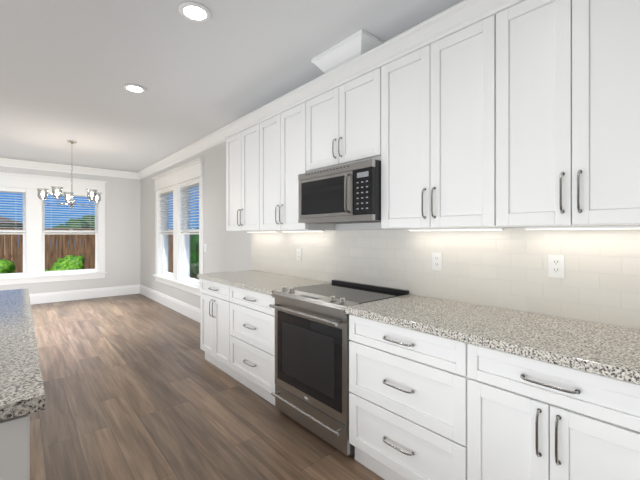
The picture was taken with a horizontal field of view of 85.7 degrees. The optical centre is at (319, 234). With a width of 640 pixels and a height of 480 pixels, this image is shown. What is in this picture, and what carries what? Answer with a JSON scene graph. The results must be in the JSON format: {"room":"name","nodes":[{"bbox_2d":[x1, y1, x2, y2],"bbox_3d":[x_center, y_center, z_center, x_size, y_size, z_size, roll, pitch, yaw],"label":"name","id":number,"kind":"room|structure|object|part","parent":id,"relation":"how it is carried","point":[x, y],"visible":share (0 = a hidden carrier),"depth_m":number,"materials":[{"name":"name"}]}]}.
{"room":"kitchen","nodes":[
{"label":"kitchen","id":0,"kind":"room"},
{"bbox_2d":[0,166,139,293],"bbox_3d":[-6.175,0.098,6.066,5.857,3.155,0.200,0,0,-41],"label":"wall","id":1,"kind":"structure","parent":0,"point":[122,231],"depth_m":7.46,"materials":[{"name":"beige paint"}]},
{"bbox_2d":[0,172,107,284],"bbox_3d":[-5.478,-0.103,6.609,2.390,2.047,0.247,0,0,-41],"label":"window","id":2,"kind":"structure","parent":1,"relation":"in","point":[33,231],"depth_m":6.64,"materials":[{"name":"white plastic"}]},
{"bbox_2d":[0,158,134,178],"bbox_3d":[-6.079,-1.309,5.957,5.220,0.138,0.090,0,0,-41],"label":"crown molding","id":3,"kind":"structure","parent":1,"relation":"attached to","point":[5,162],"depth_m":6.83,"materials":[{"name":"white paint"}]},
{"bbox_2d":[29,285,138,303],"bbox_3d":[-6.093,1.225,5.995,5.427,0.200,0.017,0,0,-41],"label":"baseboard","id":4,"kind":"structure","parent":1,"relation":"attached to","point":[37,298],"depth_m":7.06,"materials":[{"name":"white paint"}]},
{"bbox_2d":[30,293,384,479],"bbox_3d":[-2.355,1.385,1.681,5.857,0.120,11.830,0,0,-41],"label":"floor","id":5,"kind":"structure","parent":0,"point":[139,386],"depth_m":2.55,"materials":[{"name":"brown wood"}]},
{"bbox_2d":[0,416,29,479],"bbox_3d":[-1.894,0.889,1.402,1.055,0.872,2.298,0,0,-41],"label":"kitchen island","id":6,"kind":"object","parent":5,"relation":"on","point":[14,434],"depth_m":0.86,"materials":[{"name":"white paint"}]},
{"bbox_2d":[0,288,44,423],"bbox_3d":[-1.902,0.434,1.407,1.120,0.038,2.340,0,0,-41],"label":"island countertop","id":7,"kind":"structure","parent":6,"relation":"on","point":[22,393],"depth_m":1.14,"materials":[{"name":"grey stone"}]},
{"bbox_2d":[200,278,225,372],"bbox_3d":[-0.813,0.889,3.586,0.608,0.872,0.676,0,0,-41],"label":"base cabinet","id":8,"kind":"object","parent":5,"relation":"on","point":[212,295],"depth_m":3.39,"materials":[{"name":"white paint"}]},
{"bbox_2d":[226,286,275,405],"bbox_3d":[-0.368,0.889,3.075,0.608,0.872,0.800,0,0,-41],"label":"base cabinet","id":9,"kind":"object","parent":5,"relation":"on","point":[250,320],"depth_m":2.85,"materials":[{"name":"white paint"}]},
{"bbox_2d":[198,270,331,297],"bbox_3d":[-0.581,0.434,3.297,0.637,0.038,1.415,0,0,-41],"label":"countertop","id":10,"kind":"structure","parent":9,"relation":"on","point":[260,282],"depth_m":3.11,"materials":[{"name":"grey stone"}]},
{"bbox_2d":[269,280,408,455],"bbox_3d":[0.116,0.854,2.461,0.680,0.942,0.754,0,0,-41],"label":"range","id":11,"kind":"object","parent":5,"relation":"on","point":[312,391],"visible":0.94,"depth_m":2.24,"materials":[{"name":"silver metal"}]},
{"bbox_2d":[349,314,461,479],"bbox_3d":[0.644,0.889,1.913,0.608,0.872,0.760,0,0,-41],"label":"base cabinet","id":12,"kind":"object","parent":5,"relation":"on","point":[441,389],"depth_m":1.71,"materials":[{"name":"white paint"}]},
{"bbox_2d":[462,342,633,479],"bbox_3d":[1.074,0.889,1.419,0.608,0.872,0.670,0,0,-41],"label":"base cabinet","id":13,"kind":"object","parent":5,"relation":"on","point":[523,418],"depth_m":1.26,"materials":[{"name":"white paint"}]},
{"bbox_2d":[346,294,639,385],"bbox_3d":[1.027,0.434,1.451,0.637,0.038,1.960,0,0,-41],"label":"countertop","id":14,"kind":"structure","parent":13,"relation":"on","point":[604,350],"depth_m":1.48,"materials":[{"name":"grey stone"}]},
{"bbox_2d":[634,386,639,479],"bbox_3d":[1.448,0.889,0.990,0.608,0.872,0.711,0,0,-41],"label":"base cabinet","id":15,"kind":"object","parent":5,"relation":"on","point":[636,388],"depth_m":1.07,"materials":[{"name":"white paint"}]},
{"bbox_2d":[0,0,461,171],"bbox_3d":[-2.355,-1.440,1.681,5.857,0.120,11.830,0,0,-41],"label":"ceiling","id":16,"kind":"structure","parent":0,"point":[69,69],"depth_m":2.80,"materials":[{"name":"white paint"}]},
{"bbox_2d":[37,140,100,209],"bbox_3d":[-3.683,-0.872,5.112,0.796,1.014,0.771,0,0,-41],"label":"chandelier","id":17,"kind":"object","parent":16,"relation":"hanging from","point":[71,201],"visible":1,"depth_m":5.04,"materials":[{"name":"silver metal"}]},
{"bbox_2d":[123,84,145,92],"bbox_3d":[-1.746,-1.374,3.253,0.196,0.012,0.196,0,0,-41],"label":"recessed light","id":18,"kind":"object","parent":16,"relation":"in","point":[134,88],"visible":1,"depth_m":3.24,"materials":[{"name":"white paint"}]},
{"bbox_2d":[178,2,211,21],"bbox_3d":[-0.774,-1.374,2.137,0.196,0.012,0.196,0,0,-41],"label":"recessed light","id":19,"kind":"object","parent":16,"relation":"in","point":[194,12],"visible":1,"depth_m":2.12,"materials":[{"name":"white paint"}]},
{"bbox_2d":[311,29,372,79],"bbox_3d":[0.139,-1.309,2.542,0.091,0.138,0.531,0,0,-41],"label":"crown molding","id":20,"kind":"structure","parent":16,"relation":"attached to","point":[353,46],"depth_m":2.48,"materials":[{"name":"white paint"}]},
{"bbox_2d":[140,141,396,308],"bbox_3d":[-0.157,0.098,3.464,0.200,3.155,11.630,0,0,-41],"label":"wall","id":21,"kind":"structure","parent":0,"point":[228,251],"depth_m":4.93,"materials":[{"name":"beige paint"}]},
{"bbox_2d":[139,284,199,322],"bbox_3d":[-2.424,1.225,5.901,0.017,0.200,4.915,0,0,-41],"label":"baseboard","id":22,"kind":"structure","parent":21,"relation":"attached to","point":[188,310],"depth_m":6.10,"materials":[{"name":"white paint"}]},
{"bbox_2d":[152,158,203,295],"bbox_3d":[-2.456,-0.103,6.030,0.247,2.047,2.390,0,0,-41],"label":"window","id":23,"kind":"structure","parent":21,"relation":"in","point":[174,179],"depth_m":5.94,"materials":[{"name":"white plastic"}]},
{"bbox_2d":[135,80,312,178],"bbox_3d":[-1.951,-1.309,5.283,0.117,0.138,6.529,0,0,-41],"label":"crown molding","id":24,"kind":"structure","parent":21,"relation":"attached to","point":[215,138],"depth_m":5.45,"materials":[{"name":"white paint"}]},
{"bbox_2d":[226,116,253,231],"bbox_3d":[-0.670,-0.599,3.649,0.325,1.124,0.768,0,0,-41],"label":"upper cabinet","id":25,"kind":"object","parent":21,"relation":"attached to","point":[240,136],"depth_m":3.57,"materials":[{"name":"white paint"}]},
{"bbox_2d":[254,84,334,231],"bbox_3d":[-0.225,-0.599,3.138,0.325,1.124,0.829,0,0,-41],"label":"upper cabinet","id":26,"kind":"object","parent":21,"relation":"attached to","point":[282,128],"depth_m":3.01,"materials":[{"name":"white paint"}]},
{"bbox_2d":[310,56,369,171],"bbox_3d":[0.257,-0.818,2.585,0.325,0.686,0.758,0,0,-41],"label":"upper cabinet","id":27,"kind":"object","parent":21,"relation":"attached to","point":[340,101],"depth_m":2.45,"materials":[{"name":"white paint"}]},
{"bbox_2d":[298,159,380,223],"bbox_3d":[0.212,-0.279,2.545,0.444,0.384,0.754,0,0,-41],"label":"over-the-range microwave","id":28,"kind":"object","parent":27,"relation":"attached to","point":[350,193],"visible":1,"depth_m":2.35,"materials":[{"name":"silver metal"}]},
{"bbox_2d":[326,47,377,75],"bbox_3d":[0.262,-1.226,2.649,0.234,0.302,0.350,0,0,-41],"label":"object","id":29,"kind":"object","parent":21,"relation":"attached to","point":[375,49],"depth_m":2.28,"materials":[{"name":"white paint"}]},
{"bbox_2d":[373,0,464,48],"bbox_3d":[1.888,-1.309,0.875,0.117,0.138,4.459,0,0,-41],"label":"crown molding","id":30,"kind":"structure","parent":21,"relation":"attached to","point":[377,43],"depth_m":2.34,"materials":[{"name":"white paint"}]},
{"bbox_2d":[370,0,477,230],"bbox_3d":[0.737,-0.599,2.034,0.325,1.124,0.821,0,0,-41],"label":"upper cabinet","id":31,"kind":"object","parent":21,"relation":"attached to","point":[424,82],"depth_m":1.93,"materials":[{"name":"white paint"}]},
{"bbox_2d":[251,228,639,328],"bbox_3d":[0.557,0.494,2.485,0.008,1.061,4.135,0,0,-41],"label":"tile backsplash","id":32,"kind":"structure","parent":21,"relation":"attached to","point":[506,268],"depth_m":2.00,"materials":[{"name":"white tile"}]},
{"bbox_2d":[296,249,300,260],"bbox_3d":[-0.206,0.195,3.348,0.008,0.115,0.070,0,0,-41],"label":"electrical outlet","id":33,"kind":"object","parent":32,"relation":"attached to","point":[298,254],"visible":1,"depth_m":3.35,"materials":[{"name":"white plastic"}]},
{"bbox_2d":[432,252,441,270],"bbox_3d":[0.759,0.175,2.240,0.008,0.115,0.070,0,0,-41],"label":"electrical outlet","id":34,"kind":"object","parent":32,"relation":"attached to","point":[436,261],"visible":1,"depth_m":2.24,"materials":[{"name":"white plastic"}]},
{"bbox_2d":[548,254,564,277],"bbox_3d":[1.193,0.160,1.742,0.008,0.115,0.070,0,0,-41],"label":"electrical outlet","id":35,"kind":"object","parent":32,"relation":"attached to","point":[556,266],"visible":1,"depth_m":1.74,"materials":[{"name":"white plastic"}]},
{"bbox_2d":[478,0,639,229],"bbox_3d":[1.167,-0.599,1.540,0.325,1.124,0.731,0,0,-41],"label":"upper cabinet","id":36,"kind":"object","parent":21,"relation":"attached to","point":[484,114],"depth_m":1.47,"materials":[{"name":"white paint"}]},
{"bbox_3d":[0.493,-0.030,2.429,0.030,0.012,4.028,0,0,-41],"label":"led rail","id":37,"kind":"part","parent":36,"relation":"part of","materials":[{"name":"white paint"}]},
{"label":"outside","id":38,"kind":"structure","parent":0,"visible":0},
{"bbox_2d":[18,246,74,272],"bbox_3d":[-9.853,1.775,11.310,90.000,0.200,90.000,0,0,-41],"label":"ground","id":39,"kind":"structure","parent":38,"point":[18,258],"depth_m":26.49,"materials":[{"name":"brown wood"}]},
{"bbox_2d":[0,216,22,226],"bbox_3d":[-20.247,-0.275,11.977,15.200,3.900,9.000,0,0,-41],"label":"house","id":40,"kind":"structure","parent":39,"relation":"on","point":[6,224],"depth_m":13.48,"materials":[{"name":"beige"}]},
{"bbox_2d":[53,215,94,237],"bbox_3d":[-13.257,-1.001,21.977,26.827,5.351,47.568,0,0,-41],"label":"trees","id":41,"kind":"object","parent":39,"relation":"on","point":[83,225],"depth_m":36.48,"materials":[{"name":"green plant"}]},
{"bbox_2d":[0,228,194,277],"bbox_3d":[-5.706,0.734,-1.356,21.614,1.882,21.452,0,0,-41],"label":"fence","id":42,"kind":"object","parent":39,"relation":"on","point":[64,246],"depth_m":10.65,"materials":[{"name":"brown wood"}]},
{"bbox_2d":[0,228,198,279],"bbox_3d":[-4.242,0.807,6.748,8.508,2.213,10.471,0,0,-41],"label":"shrubs","id":43,"kind":"object","parent":39,"relation":"on","point":[66,262],"depth_m":10.06,"materials":[{"name":"green plant"}]}
]}

